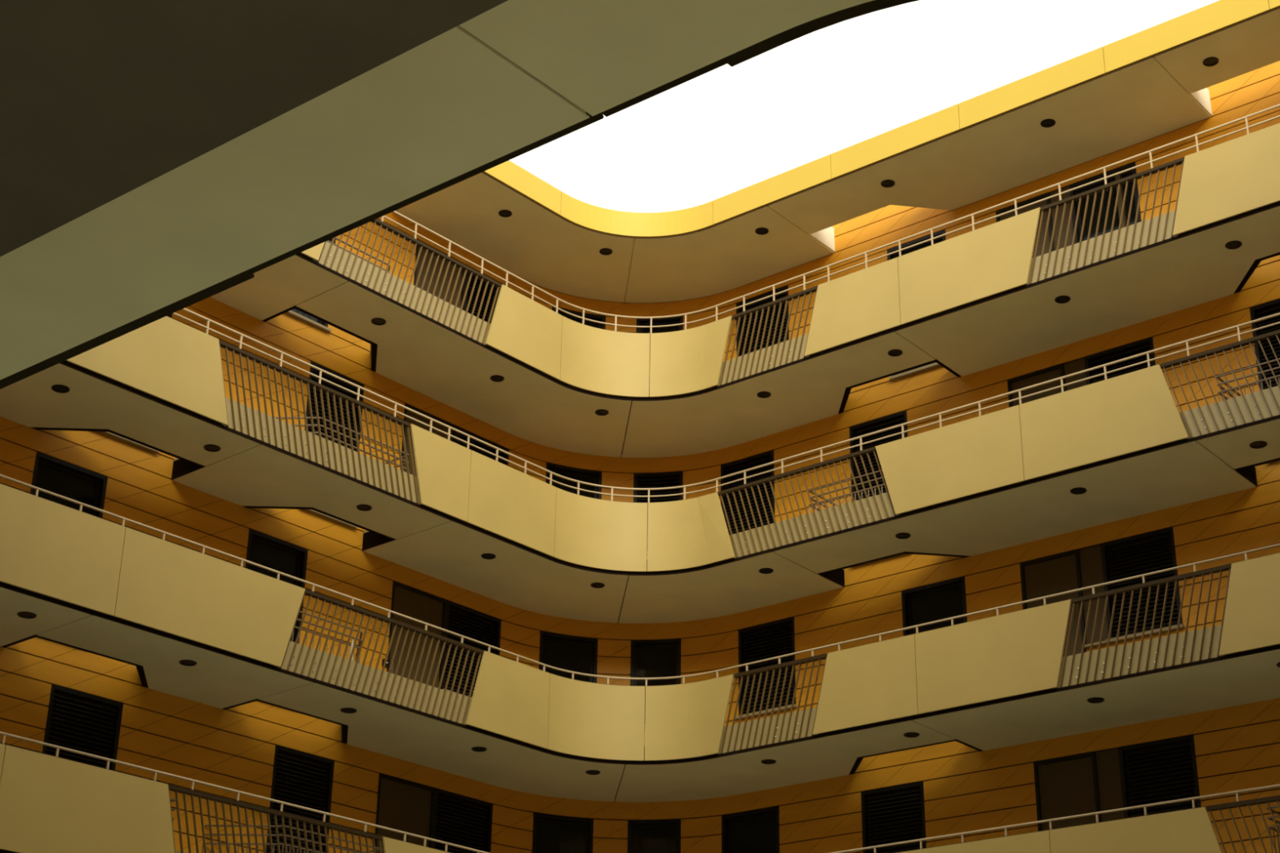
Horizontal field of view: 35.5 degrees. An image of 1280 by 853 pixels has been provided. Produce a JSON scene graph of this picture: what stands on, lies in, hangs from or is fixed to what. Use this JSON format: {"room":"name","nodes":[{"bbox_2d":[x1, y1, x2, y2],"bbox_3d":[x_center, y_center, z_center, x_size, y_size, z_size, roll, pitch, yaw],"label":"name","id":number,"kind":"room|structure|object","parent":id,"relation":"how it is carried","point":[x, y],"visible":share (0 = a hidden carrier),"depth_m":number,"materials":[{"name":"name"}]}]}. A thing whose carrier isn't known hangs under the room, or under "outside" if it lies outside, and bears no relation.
{"room":"apartment building courtyard","nodes":[
{"label":"apartment building courtyard","id":0,"kind":"room"},
{"bbox_2d":[0,0,508,257],"bbox_3d":[-9.305,-1.522,6.265,25.320,0.400,11.000,-18,-30,35],"label":"ceiling","id":1,"kind":"structure","parent":0,"point":[100,100],"depth_m":6.38,"materials":[{"name":"paint"}]},
{"bbox_2d":[0,212,515,852],"bbox_3d":[-5.826,0.422,28.973,0.160,12.962,10.774,-19,-31,37],"label":"wall","id":2,"kind":"structure","parent":0,"point":[233,748],"depth_m":28.25,"materials":[{"name":"wood"}]},
{"bbox_2d":[29,451,107,518],"bbox_3d":[-7.605,1.610,26.147,0.210,2.410,1.160,-19,-31,37],"label":"window","id":3,"kind":"structure","parent":2,"relation":"in","point":[51,474],"depth_m":26.59,"materials":[{"name":"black glass"}]},
{"bbox_2d":[40,684,123,770],"bbox_3d":[-7.189,4.566,25.385,0.210,2.410,1.140,-19,-31,37],"label":"window","id":4,"kind":"structure","parent":2,"relation":"in","point":[76,720],"depth_m":25.75,"materials":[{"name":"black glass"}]},
{"bbox_2d":[244,528,307,643],"bbox_3d":[-5.292,2.744,28.561,0.210,2.410,1.140,-19,-31,37],"label":"window","id":5,"kind":"structure","parent":2,"relation":"in","point":[263,549],"depth_m":29.00,"materials":[{"name":"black glass"}]},
{"bbox_2d":[265,744,334,852],"bbox_3d":[-4.795,5.739,27.884,0.210,2.410,1.130,-19,-31,37],"label":"window","id":6,"kind":"structure","parent":2,"relation":"in","point":[302,779],"depth_m":28.19,"materials":[{"name":"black glass"}]},
{"bbox_2d":[285,238,335,333],"bbox_3d":[-5.206,-2.719,31.042,0.210,2.410,1.140,-19,-31,37],"label":"window","id":7,"kind":"structure","parent":2,"relation":"in","point":[294,313],"depth_m":30.71,"materials":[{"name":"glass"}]},
{"bbox_2d":[374,773,435,852],"bbox_3d":[-3.524,6.384,29.259,0.140,2.410,1.150,-19,-31,37],"label":"door","id":8,"kind":"structure","parent":2,"relation":"in","point":[402,805],"depth_m":29.55,"materials":[{"name":"brown wood"}]},
{"bbox_2d":[386,580,447,688],"bbox_3d":[-3.474,3.656,30.507,0.140,2.410,1.150,-19,-31,37],"label":"door","id":9,"kind":"structure","parent":2,"relation":"in","point":[407,601],"depth_m":30.71,"materials":[{"name":"brown wood"}]},
{"bbox_2d":[400,403,456,476],"bbox_3d":[-3.438,0.922,31.741,0.140,2.410,1.150,-19,-31,37],"label":"door","id":10,"kind":"structure","parent":2,"relation":"in","point":[411,414],"depth_m":31.98,"materials":[{"name":"brown wood"}]},
{"bbox_2d":[413,239,466,310],"bbox_3d":[-3.388,-1.806,32.989,0.140,2.410,1.150,-19,-31,37],"label":"door","id":11,"kind":"structure","parent":2,"relation":"in","point":[423,251],"depth_m":33.28,"materials":[{"name":"brown wood"}]},
{"bbox_2d":[432,788,493,852],"bbox_3d":[-2.714,6.341,30.237,0.210,1.500,1.261,-19,-31,37],"label":"window","id":12,"kind":"structure","parent":2,"relation":"in","point":[459,820],"depth_m":30.42,"materials":[{"name":"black glass"}]},
{"bbox_2d":[442,600,501,698],"bbox_3d":[-2.668,3.612,31.481,0.210,1.500,1.251,-19,-31,37],"label":"window","id":13,"kind":"structure","parent":2,"relation":"in","point":[460,620],"depth_m":31.55,"materials":[{"name":"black glass"}]},
{"bbox_2d":[455,426,509,466],"bbox_3d":[-2.628,0.879,32.719,0.210,1.500,1.261,-19,-31,37],"label":"window","id":14,"kind":"structure","parent":2,"relation":"in","point":[459,435],"depth_m":33.02,"materials":[{"name":"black glass"}]},
{"bbox_2d":[463,265,515,324],"bbox_3d":[-2.581,-1.850,33.963,0.210,1.500,1.251,-19,-31,37],"label":"window","id":15,"kind":"structure","parent":2,"relation":"in","point":[473,277],"depth_m":34.01,"materials":[{"name":"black glass"}]},
{"bbox_2d":[0,0,874,379],"bbox_3d":[-3.158,0.607,13.231,20.765,0.280,7.945,-18,-30,35],"label":"parapet","id":16,"kind":"structure","parent":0,"point":[516,74],"depth_m":8.79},
{"bbox_2d":[0,0,919,389],"bbox_3d":[-3.580,0.040,11.789,18.432,0.092,5.218,-8,-26,18],"label":"trim","id":17,"kind":"structure","parent":16,"relation":"attached to","point":[797,32],"depth_m":8.99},
{"bbox_2d":[490,278,742,852],"bbox_3d":[-0.340,2.421,33.182,4.114,12.962,0.946,3,-25,-4],"label":"wall","id":18,"kind":"structure","parent":0,"point":[711,644],"depth_m":32.76,"materials":[{"name":"wood"}]},
{"bbox_2d":[531,812,593,852],"bbox_3d":[-1.238,6.853,31.313,1.069,1.500,0.258,10,-26,-19],"label":"window","id":19,"kind":"structure","parent":18,"relation":"in","point":[552,833],"depth_m":31.57,"materials":[{"name":"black glass"}]},
{"bbox_2d":[537,630,598,683],"bbox_3d":[-1.194,4.122,32.553,1.069,1.500,0.258,10,-26,-19],"label":"window","id":20,"kind":"structure","parent":18,"relation":"in","point":[571,653],"depth_m":32.79,"materials":[{"name":"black glass"}]},
{"bbox_2d":[545,462,601,499],"bbox_3d":[-1.151,1.391,33.794,1.069,1.500,0.258,10,-26,-19],"label":"window","id":21,"kind":"structure","parent":18,"relation":"in","point":[593,477],"depth_m":34.09,"materials":[{"name":"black glass"}]},
{"bbox_2d":[551,306,605,329],"bbox_3d":[-1.108,-1.340,35.035,1.069,1.500,0.258,10,-26,-19],"label":"window","id":22,"kind":"structure","parent":18,"relation":"in","point":[596,317],"depth_m":35.39,"materials":[{"name":"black glass"}]},
{"bbox_2d":[626,818,680,852],"bbox_3d":[0.225,6.947,31.467,0.907,1.500,0.245,-3,-25,8],"label":"window","id":23,"kind":"structure","parent":18,"relation":"in","point":[655,836],"depth_m":31.72,"materials":[{"name":"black glass"}]},
{"bbox_2d":[630,638,681,702],"bbox_3d":[0.261,4.216,32.709,0.893,1.500,0.244,-3,-25,8],"label":"window","id":24,"kind":"structure","parent":18,"relation":"in","point":[649,658],"depth_m":32.92,"materials":[{"name":"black glass"}]},
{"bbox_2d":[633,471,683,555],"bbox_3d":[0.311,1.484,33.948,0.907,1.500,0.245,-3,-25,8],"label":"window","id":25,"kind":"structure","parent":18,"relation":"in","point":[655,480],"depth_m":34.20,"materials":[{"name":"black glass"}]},
{"bbox_2d":[635,315,683,385],"bbox_3d":[0.347,-1.246,35.191,0.893,1.500,0.244,-3,-25,8],"label":"window","id":26,"kind":"structure","parent":18,"relation":"in","point":[675,320],"depth_m":35.48,"materials":[{"name":"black glass"}]},
{"bbox_2d":[0,360,1279,623],"bbox_3d":[0.527,0.098,26.495,27.490,0.285,14.753,1,-24,0],"label":"ceiling","id":27,"kind":"structure","parent":0,"point":[246,473],"depth_m":28.63,"materials":[{"name":"paint"}]},
{"bbox_2d":[66,315,227,426],"bbox_3d":[-6.242,-0.944,25.616,0.030,1.150,2.531,-19,-31,37],"label":"panel","id":28,"kind":"object","parent":27,"relation":"attached to","point":[170,360],"visible":0.57,"depth_m":25.76,"materials":[{"name":"paint"}]},
{"bbox_2d":[410,423,471,522],"bbox_3d":[-2.927,0.681,29.077,0.030,1.150,1.211,-19,-31,37],"label":"panel","id":29,"kind":"object","parent":27,"relation":"attached to","point":[442,465],"visible":1,"depth_m":29.09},
{"bbox_2d":[466,449,555,556],"bbox_3d":[-1.921,1.174,30.126,0.030,1.150,1.841,-19,-31,37],"label":"panel","id":30,"kind":"object","parent":27,"relation":"attached to","point":[507,502],"visible":1,"depth_m":30.09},
{"bbox_2d":[552,487,647,572],"bbox_3d":[-0.635,1.636,31.100,1.552,1.150,0.208,10,-26,-20],"label":"panel","id":31,"kind":"object","parent":27,"relation":"attached to","point":[590,532],"visible":1,"depth_m":31.13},
{"bbox_2d":[647,492,734,572],"bbox_3d":[0.814,1.625,31.025,1.502,1.150,0.164,-11,-27,25],"label":"panel","id":32,"kind":"object","parent":27,"relation":"attached to","point":[690,533],"visible":1,"depth_m":31.08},
{"bbox_2d":[875,404,1024,515],"bbox_3d":[4.386,0.522,28.473,2.381,1.150,0.030,-18,-30,35],"label":"panel","id":33,"kind":"object","parent":27,"relation":"attached to","point":[983,453],"visible":1,"depth_m":28.39,"materials":[{"name":"paint"}]},
{"bbox_2d":[1019,364,1188,480],"bbox_3d":[6.255,-0.079,27.085,2.411,1.150,0.030,-18,-30,35],"label":"panel","id":34,"kind":"object","parent":27,"relation":"attached to","point":[1136,411],"visible":1,"depth_m":27.09,"materials":[{"name":"paint"}]},
{"bbox_2d":[0,582,1279,802],"bbox_3d":[0.484,2.829,25.254,27.490,0.285,14.753,1,-24,0],"label":"ceiling","id":35,"kind":"structure","parent":0,"point":[217,680],"depth_m":27.45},
{"bbox_2d":[0,483,125,616],"bbox_3d":[-9.027,0.444,21.514,0.030,1.150,8.201,-19,-31,37],"label":"panel","id":36,"kind":"object","parent":35,"relation":"attached to","point":[49,548],"visible":1,"depth_m":23.71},
{"bbox_2d":[113,527,305,666],"bbox_3d":[-5.398,2.222,25.302,0.030,1.150,2.861,-19,-31,37],"label":"panel","id":37,"kind":"object","parent":35,"relation":"attached to","point":[165,586],"visible":1,"depth_m":25.19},
{"bbox_2d":[465,650,550,748],"bbox_3d":[-1.902,3.935,28.951,0.030,1.150,1.651,-19,-31,37],"label":"panel","id":38,"kind":"object","parent":35,"relation":"attached to","point":[510,698],"visible":1,"depth_m":28.97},
{"bbox_2d":[546,673,644,760],"bbox_3d":[-0.678,4.367,29.859,1.552,1.150,0.208,10,-26,-20],"label":"panel","id":39,"kind":"object","parent":35,"relation":"attached to","point":[586,719],"visible":1,"depth_m":29.89,"materials":[{"name":"paint"}]},
{"bbox_2d":[644,674,733,760],"bbox_3d":[0.758,4.360,29.792,1.473,1.150,0.161,-11,-27,25],"label":"panel","id":40,"kind":"object","parent":35,"relation":"attached to","point":[684,721],"visible":1,"depth_m":29.84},
{"bbox_2d":[812,634,918,734],"bbox_3d":[3.146,3.639,28.122,1.741,1.150,0.030,-18,-30,35],"label":"panel","id":41,"kind":"object","parent":35,"relation":"attached to","point":[874,682],"visible":1,"depth_m":28.06,"materials":[{"name":"paint"}]},
{"bbox_2d":[914,599,1071,714],"bbox_3d":[4.766,3.117,26.918,2.411,1.150,0.030,-18,-30,35],"label":"panel","id":42,"kind":"object","parent":35,"relation":"attached to","point":[1020,652],"visible":1,"depth_m":26.92,"materials":[{"name":"paint"}]},
{"bbox_2d":[1218,552,1279,656],"bbox_3d":[10.191,1.372,22.887,7.651,1.150,0.030,-18,-30,35],"label":"panel","id":43,"kind":"object","parent":35,"relation":"attached to","point":[1251,620],"visible":1,"depth_m":24.79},
{"bbox_2d":[172,307,1279,528],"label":"railing","id":44,"kind":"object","parent":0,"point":[315,371],"depth_m":29.84,"materials":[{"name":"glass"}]},
{"bbox_2d":[307,369,358,450],"bbox_3d":[-4.722,0.290,30.372,0.045,2.261,0.970,-19,-31,37],"label":"blind","id":45,"kind":"object","parent":44,"relation":"attached to","point":[324,375],"depth_m":30.71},
{"bbox_2d":[457,434,504,462],"bbox_3d":[-2.641,0.870,32.735,0.045,1.301,1.100,-19,-31,37],"label":"blind","id":46,"kind":"object","parent":44,"relation":"attached to","point":[462,437],"depth_m":33.03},
{"bbox_2d":[636,477,679,522],"bbox_3d":[0.315,1.480,33.975,0.753,1.301,0.069,-3,-25,8],"label":"blind","id":47,"kind":"object","parent":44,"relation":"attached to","point":[642,482],"depth_m":34.19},
{"bbox_2d":[1089,345,1151,382],"bbox_3d":[7.122,-0.495,29.392,0.990,1.301,0.045,-18,-30,35],"label":"blind","id":48,"kind":"object","parent":44,"relation":"attached to","point":[1122,352],"depth_m":29.65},
{"bbox_2d":[1255,306,1279,387],"bbox_3d":[9.136,-0.708,27.692,0.990,2.261,0.045,-18,-30,35],"label":"blind","id":49,"kind":"object","parent":44,"relation":"attached to","point":[1260,312],"depth_m":28.17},
{"bbox_2d":[210,201,1279,457],"bbox_3d":[0.570,-2.633,27.735,27.490,0.285,14.753,1,-24,0],"label":"ceiling","id":50,"kind":"structure","parent":0,"point":[411,350],"depth_m":30.48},
{"bbox_2d":[300,241,324,261],"bbox_3d":[-5.311,-3.240,27.784,0.030,1.150,2.861,-19,-31,37],"label":"panel","id":51,"kind":"object","parent":50,"relation":"attached to","point":[314,253],"visible":0.14,"depth_m":28.30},
{"bbox_2d":[484,284,562,380],"bbox_3d":[-1.816,-1.527,31.432,0.030,1.150,1.651,-19,-31,37],"label":"panel","id":52,"kind":"object","parent":50,"relation":"attached to","point":[522,328],"visible":1,"depth_m":31.44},
{"bbox_2d":[559,315,649,397],"bbox_3d":[-0.592,-1.095,32.341,1.552,1.150,0.208,10,-26,-20],"label":"panel","id":53,"kind":"object","parent":50,"relation":"attached to","point":[593,359],"visible":1,"depth_m":32.37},
{"bbox_2d":[649,315,732,397],"bbox_3d":[0.845,-1.103,32.274,1.473,1.150,0.161,-11,-27,25],"label":"panel","id":54,"kind":"object","parent":50,"relation":"attached to","point":[688,361],"visible":1,"depth_m":32.31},
{"bbox_2d":[804,257,901,356],"bbox_3d":[3.232,-1.824,30.603,1.741,1.150,0.030,-18,-30,35],"label":"panel","id":55,"kind":"object","parent":50,"relation":"attached to","point":[864,303],"visible":1,"depth_m":30.54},
{"bbox_2d":[897,207,1040,324],"bbox_3d":[4.853,-2.345,29.399,2.411,1.150,0.030,-18,-30,35],"label":"panel","id":56,"kind":"object","parent":50,"relation":"attached to","point":[996,258],"visible":1,"depth_m":29.40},
{"bbox_2d":[1173,123,1279,235],"bbox_3d":[10.278,-4.090,25.369,7.651,1.150,0.030,-18,-30,35],"label":"panel","id":57,"kind":"object","parent":50,"relation":"attached to","point":[1239,175],"visible":1,"depth_m":27.05,"materials":[{"name":"paint"}]},
{"bbox_2d":[395,8,1279,302],"bbox_3d":[0.615,-5.459,29.019,27.490,0.470,14.753,1,-24,0],"label":"ceiling","id":58,"kind":"structure","parent":0,"point":[1164,93],"depth_m":32.23,"materials":[{"name":"paint"}]},
{"bbox_2d":[737,61,1279,852],"bbox_3d":[6.266,0.877,29.554,11.774,12.962,0.160,-18,-30,35],"label":"wall","id":59,"kind":"structure","parent":0,"point":[966,788],"depth_m":29.68,"materials":[{"name":"wood"}]},
{"bbox_2d":[0,474,1279,688],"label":"railing","id":60,"kind":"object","parent":59,"relation":"in","point":[1153,551],"depth_m":28.12,"materials":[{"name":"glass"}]},
{"bbox_2d":[742,624,792,711],"bbox_3d":[2.050,3.854,31.888,0.990,1.301,0.045,-18,-30,35],"label":"blind","id":61,"kind":"object","parent":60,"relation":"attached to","point":[761,642],"depth_m":31.97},
{"bbox_2d":[0,731,1279,852],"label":"railing","id":62,"kind":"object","parent":59,"relation":"in","point":[1164,770],"depth_m":26.89,"materials":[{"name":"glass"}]},
{"bbox_2d":[0,582,1279,764],"bbox_3d":[0.183,2.675,24.653,25.086,0.047,11.445,3,-25,-5],"label":"trim","id":63,"kind":"structure","parent":59,"relation":"attached to","point":[2,585],"depth_m":26.52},
{"bbox_2d":[275,590,484,724],"bbox_3d":[-3.502,3.181,27.343,0.080,1.147,3.700,-19,-31,37],"label":"balcony railing","id":64,"kind":"object","parent":63,"relation":"on","point":[300,659],"visible":1,"depth_m":27.25,"materials":[{"name":"metal"}]},
{"bbox_2d":[717,653,827,754],"bbox_3d":[1.935,4.054,29.074,2.020,1.147,0.080,-18,-30,35],"label":"balcony railing","id":65,"kind":"object","parent":63,"relation":"on","point":[797,724],"visible":1,"depth_m":29.04,"materials":[{"name":"metal"}]},
{"bbox_2d":[1056,564,1231,688],"bbox_3d":[6.470,2.594,25.704,2.590,1.147,0.080,-18,-30,35],"label":"balcony railing","id":66,"kind":"object","parent":63,"relation":"on","point":[1204,643],"visible":1,"depth_m":25.64,"materials":[{"name":"metal"}]},
{"bbox_2d":[60,360,1279,575],"bbox_3d":[0.226,-0.056,25.894,25.086,0.047,11.445,3,-25,-5],"label":"trim","id":67,"kind":"structure","parent":59,"relation":"attached to","point":[65,363],"depth_m":27.77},
{"bbox_2d":[218,340,421,504],"bbox_3d":[-4.386,-0.004,27.616,0.080,1.147,3.830,-19,-31,37],"label":"balcony railing","id":68,"kind":"object","parent":67,"relation":"on","point":[247,420],"visible":1,"depth_m":27.54,"materials":[{"name":"metal"}]},
{"bbox_2d":[717,447,900,558],"bbox_3d":[2.491,1.157,29.934,3.260,1.147,0.080,-18,-30,35],"label":"balcony railing","id":69,"kind":"object","parent":67,"relation":"on","point":[878,507],"visible":1,"depth_m":29.85,"materials":[{"name":"metal"}]},
{"bbox_2d":[1160,330,1279,439],"bbox_3d":[8.184,-0.674,25.704,3.070,1.147,0.080,-18,-30,35],"label":"balcony railing","id":70,"kind":"object","parent":67,"relation":"on","point":[1264,403],"visible":1,"depth_m":26.01,"materials":[{"name":"metal"}]},
{"bbox_2d":[720,449,775,535],"bbox_3d":[1.813,1.216,33.304,1.136,1.500,0.228,-17,-30,34],"label":"window","id":71,"kind":"structure","parent":59,"relation":"in","point":[766,457],"depth_m":33.41,"materials":[{"name":"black glass"}]},
{"bbox_2d":[721,805,780,852],"bbox_3d":[1.727,6.678,30.823,1.136,1.500,0.228,-17,-30,34],"label":"window","id":72,"kind":"structure","parent":59,"relation":"in","point":[755,831],"depth_m":31.06,"materials":[{"name":"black glass"}]},
{"bbox_2d":[736,284,789,356],"bbox_3d":[2.125,-1.599,34.351,1.151,1.500,0.210,-18,-30,35],"label":"window","id":73,"kind":"structure","parent":59,"relation":"in","point":[785,287],"depth_m":34.50,"materials":[{"name":"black glass"}]},
{"bbox_2d":[735,616,797,719],"bbox_3d":[2.039,3.862,31.869,1.151,1.500,0.210,-18,-30,35],"label":"window","id":74,"kind":"structure","parent":59,"relation":"in","point":[775,638],"depth_m":31.95,"materials":[{"name":"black glass"}]},
{"bbox_2d":[295,202,1279,401],"bbox_3d":[0.269,-2.787,27.135,25.086,0.047,11.445,3,-25,-5],"label":"trim","id":75,"kind":"structure","parent":59,"relation":"attached to","point":[1277,204],"depth_m":29.61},
{"bbox_2d":[312,218,502,345],"bbox_3d":[-3.416,-2.281,29.824,0.080,1.147,3.700,-19,-31,37],"label":"balcony railing","id":76,"kind":"object","parent":75,"relation":"on","point":[331,256],"visible":0.94,"depth_m":29.81,"materials":[{"name":"metal"}]},
{"bbox_2d":[717,286,817,386],"bbox_3d":[2.021,-1.409,31.555,2.020,1.147,0.080,-18,-30,35],"label":"balcony railing","id":77,"kind":"object","parent":75,"relation":"on","point":[793,349],"visible":1,"depth_m":31.52,"materials":[{"name":"metal"}]},
{"bbox_2d":[1026,157,1184,284],"bbox_3d":[6.556,-2.868,28.186,2.590,1.147,0.080,-18,-30,35],"label":"balcony railing","id":78,"kind":"object","parent":75,"relation":"on","point":[1160,228],"visible":1,"depth_m":28.13,"materials":[{"name":"metal"}]},
{"bbox_2d":[377,103,1279,337],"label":"railing","id":79,"kind":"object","parent":59,"relation":"in","point":[1128,197],"depth_m":30.72,"materials":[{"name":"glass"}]},
{"bbox_2d":[466,273,500,321],"bbox_3d":[-2.595,-1.833,33.967,0.045,1.361,1.090,-19,-31,37],"label":"blind","id":80,"kind":"object","parent":79,"relation":"attached to","point":[473,278],"depth_m":34.02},
{"bbox_2d":[848,409,908,567],"bbox_3d":[3.824,0.983,31.622,1.130,2.410,0.210,-18,-30,35],"label":"window","id":81,"kind":"structure","parent":59,"relation":"in","point":[899,418],"depth_m":32.01,"materials":[{"name":"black glass"}]},
{"bbox_2d":[853,417,904,498],"bbox_3d":[3.835,0.997,31.631,0.970,2.261,0.045,-18,-30,35],"label":"blind","id":82,"kind":"object","parent":59,"relation":"attached to","point":[880,424],"depth_m":32.02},
{"bbox_2d":[481,6,1279,239],"bbox_3d":[0.312,-5.526,28.380,25.086,0.046,11.443,3,-25,-5],"label":"trim","id":83,"kind":"structure","parent":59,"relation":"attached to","point":[1278,7],"depth_m":31.03,"materials":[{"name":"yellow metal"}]},
{"bbox_2d":[483,0,1279,237],"bbox_3d":[0.149,-5.714,28.536,24.688,0.460,11.260,3,-25,-5],"label":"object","id":84,"kind":"structure","parent":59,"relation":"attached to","point":[1221,14],"depth_m":31.15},
{"bbox_2d":[861,781,926,852],"bbox_3d":[3.738,6.445,29.141,1.130,2.410,0.210,-18,-30,35],"label":"window","id":85,"kind":"structure","parent":59,"relation":"in","point":[893,814],"depth_m":29.49,"materials":[{"name":"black glass"}]},
{"bbox_2d":[887,229,946,381],"bbox_3d":[4.540,-1.964,32.364,1.160,2.410,0.210,-18,-30,35],"label":"window","id":86,"kind":"structure","parent":59,"relation":"in","point":[938,240],"depth_m":32.70,"materials":[{"name":"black glass"}]},
{"bbox_2d":[901,576,967,635],"bbox_3d":[4.454,3.498,29.882,1.160,2.410,0.210,-18,-30,35],"label":"window","id":87,"kind":"structure","parent":59,"relation":"in","point":[945,599],"depth_m":30.31,"materials":[{"name":"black glass"}]},
{"bbox_2d":[995,192,1054,257],"bbox_3d":[6.089,-2.444,31.253,0.950,2.410,0.140,-18,-30,35],"label":"door","id":88,"kind":"structure","parent":59,"relation":"in","point":[1047,202],"depth_m":31.40,"materials":[{"name":"brown wood"}]},
{"bbox_2d":[1007,363,1066,407],"bbox_3d":[6.046,0.287,30.013,0.950,2.410,0.140,-18,-30,35],"label":"door","id":89,"kind":"structure","parent":59,"relation":"in","point":[1055,371],"depth_m":30.39,"materials":[{"name":"brown wood"}]},
{"bbox_2d":[1019,549,1086,657],"bbox_3d":[6.003,3.018,28.772,0.950,2.410,0.140,-18,-30,35],"label":"door","id":90,"kind":"structure","parent":59,"relation":"in","point":[1059,573],"depth_m":29.03,"materials":[{"name":"brown wood"}]},
{"bbox_2d":[1049,186,1073,250],"bbox_3d":[6.576,-3.037,31.032,0.400,1.500,0.190,-18,-30,35],"label":"door","id":91,"kind":"structure","parent":59,"relation":"in","point":[1065,195],"depth_m":31.11,"materials":[{"name":"brown wood"}]},
{"bbox_2d":[1033,751,1101,831],"bbox_3d":[5.960,5.749,27.531,0.950,2.410,0.140,-18,-30,35],"label":"door","id":92,"kind":"structure","parent":59,"relation":"in","point":[1065,786],"depth_m":27.80,"materials":[{"name":"brown wood"}]},
{"bbox_2d":[1063,358,1086,391],"bbox_3d":[6.533,-0.306,29.791,0.400,1.500,0.190,-18,-30,35],"label":"window","id":93,"kind":"structure","parent":59,"relation":"in","point":[1074,366],"depth_m":30.02,"materials":[{"name":"brown glass"}]},
{"bbox_2d":[1079,544,1110,648],"bbox_3d":[6.490,2.425,28.550,0.400,1.500,0.190,-18,-30,35],"label":"window","id":94,"kind":"structure","parent":59,"relation":"in","point":[1091,559],"depth_m":28.59,"materials":[{"name":"brown glass"}]},
{"bbox_2d":[1095,748,1124,822],"bbox_3d":[6.447,5.156,27.309,0.400,1.500,0.190,-18,-30,35],"label":"window","id":95,"kind":"structure","parent":59,"relation":"in","point":[1108,766],"depth_m":27.43,"materials":[{"name":"brown glass"}]},
{"bbox_2d":[1084,337,1155,385],"bbox_3d":[7.111,-0.487,29.374,1.150,1.500,0.210,-18,-30,35],"label":"window","id":96,"kind":"structure","parent":59,"relation":"in","point":[1144,345],"depth_m":29.64,"materials":[{"name":"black glass"}]},
{"bbox_2d":[1249,298,1279,462],"bbox_3d":[9.125,-0.723,27.684,1.150,2.410,0.210,-18,-30,35],"label":"window","id":97,"kind":"structure","parent":59,"relation":"in","point":[1271,308],"depth_m":28.21,"materials":[{"name":"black glass"}]},
{"bbox_2d":[1205,796,1279,852],"bbox_3d":[8.097,4.788,23.222,3.070,1.147,0.080,-18,-30,35],"label":"balcony railing","id":98,"kind":"object","parent":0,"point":[1248,803],"visible":1,"depth_m":23.96,"materials":[{"name":"metal"}]},
{"bbox_3d":[0.529,-0.032,26.564,27.490,0.020,14.733,1,-24,0],"label":"floor","id":99,"kind":"structure","parent":0,"visible":0},
{"bbox_2d":[274,417,408,471],"bbox_3d":[-4.626,0.636,29.543,0.854,1.079,2.447,-19,-31,37],"label":"guardrail","id":100,"kind":"object","parent":99,"relation":"on","point":[322,418],"visible":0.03,"depth_m":29.58,"materials":[{"name":"brown metal"}]},
{"bbox_2d":[808,469,886,513],"bbox_3d":[3.845,1.333,30.782,2.427,1.079,0.854,-18,-30,35],"label":"guardrail","id":101,"kind":"object","parent":99,"relation":"on","point":[878,471],"visible":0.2,"depth_m":31.00,"materials":[{"name":"brown metal"}]},
{"bbox_2d":[1216,358,1279,401],"bbox_3d":[9.122,-0.365,26.861,2.427,1.079,0.854,-18,-30,35],"label":"guardrail","id":102,"kind":"object","parent":99,"relation":"on","point":[1234,388],"visible":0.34,"depth_m":27.22,"materials":[{"name":"brown metal"}]},
{"bbox_3d":[0.441,5.560,24.013,27.490,0.285,14.753,1,-24,0],"label":"ceiling","id":103,"kind":"structure","parent":0,"visible":0},
{"bbox_2d":[0,849,14,852],"bbox_3d":[0.140,5.407,23.413,25.086,0.047,11.445,3,-25,-5],"label":"trim","id":104,"kind":"structure","parent":103,"relation":"attached to","point":[1,851],"depth_m":22.18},
{"bbox_2d":[168,785,382,852],"bbox_3d":[-4.472,5.458,25.134,0.080,1.147,3.830,-19,-31,37],"label":"balcony railing","id":105,"kind":"object","parent":104,"relation":"on","point":[175,789],"visible":1,"depth_m":24.88,"materials":[{"name":"metal"}]},
{"bbox_2d":[0,744,174,852],"bbox_3d":[-6.329,4.519,23.135,0.030,1.150,2.531,-19,-31,37],"label":"panel","id":106,"kind":"object","parent":103,"relation":"attached to","point":[49,804],"visible":1,"depth_m":22.98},
{"bbox_2d":[382,836,449,852],"bbox_3d":[-3.013,6.143,26.595,0.030,1.150,1.211,-19,-31,37],"label":"panel","id":107,"kind":"object","parent":103,"relation":"attached to","point":[390,845],"visible":1,"depth_m":26.62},
{"bbox_2d":[897,830,1050,852],"bbox_3d":[4.300,5.984,25.992,2.381,1.150,0.030,-18,-30,35],"label":"panel","id":108,"kind":"object","parent":103,"relation":"attached to","point":[1036,842],"visible":1,"depth_m":25.86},
{"bbox_2d":[1048,806,1222,852],"bbox_3d":[6.169,5.383,24.603,2.411,1.150,0.030,-18,-30,35],"label":"panel","id":109,"kind":"object","parent":103,"relation":"attached to","point":[1189,830],"visible":1,"depth_m":24.67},
{"bbox_3d":[0.486,2.699,25.324,27.490,0.020,14.733,1,-24,0],"label":"floor","id":110,"kind":"structure","parent":0,"visible":0},
{"bbox_2d":[291,610,362,662],"bbox_3d":[-4.665,3.369,28.307,0.854,1.079,2.407,-19,-31,37],"label":"guardrail","id":111,"kind":"object","parent":110,"relation":"on","point":[359,639],"visible":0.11,"depth_m":28.17,"materials":[{"name":"brown metal"}]},
{"bbox_3d":[0.443,5.430,24.083,27.490,0.020,14.733,1,-24,0],"label":"floor","id":112,"kind":"structure","parent":0,"visible":0},
{"bbox_2d":[201,824,382,852],"bbox_3d":[-4.712,6.098,27.062,0.854,1.079,2.447,-19,-31,37],"label":"guardrail","id":113,"kind":"object","parent":112,"relation":"on","point":[206,825],"visible":0.64,"depth_m":26.68,"materials":[{"name":"brown metal"}]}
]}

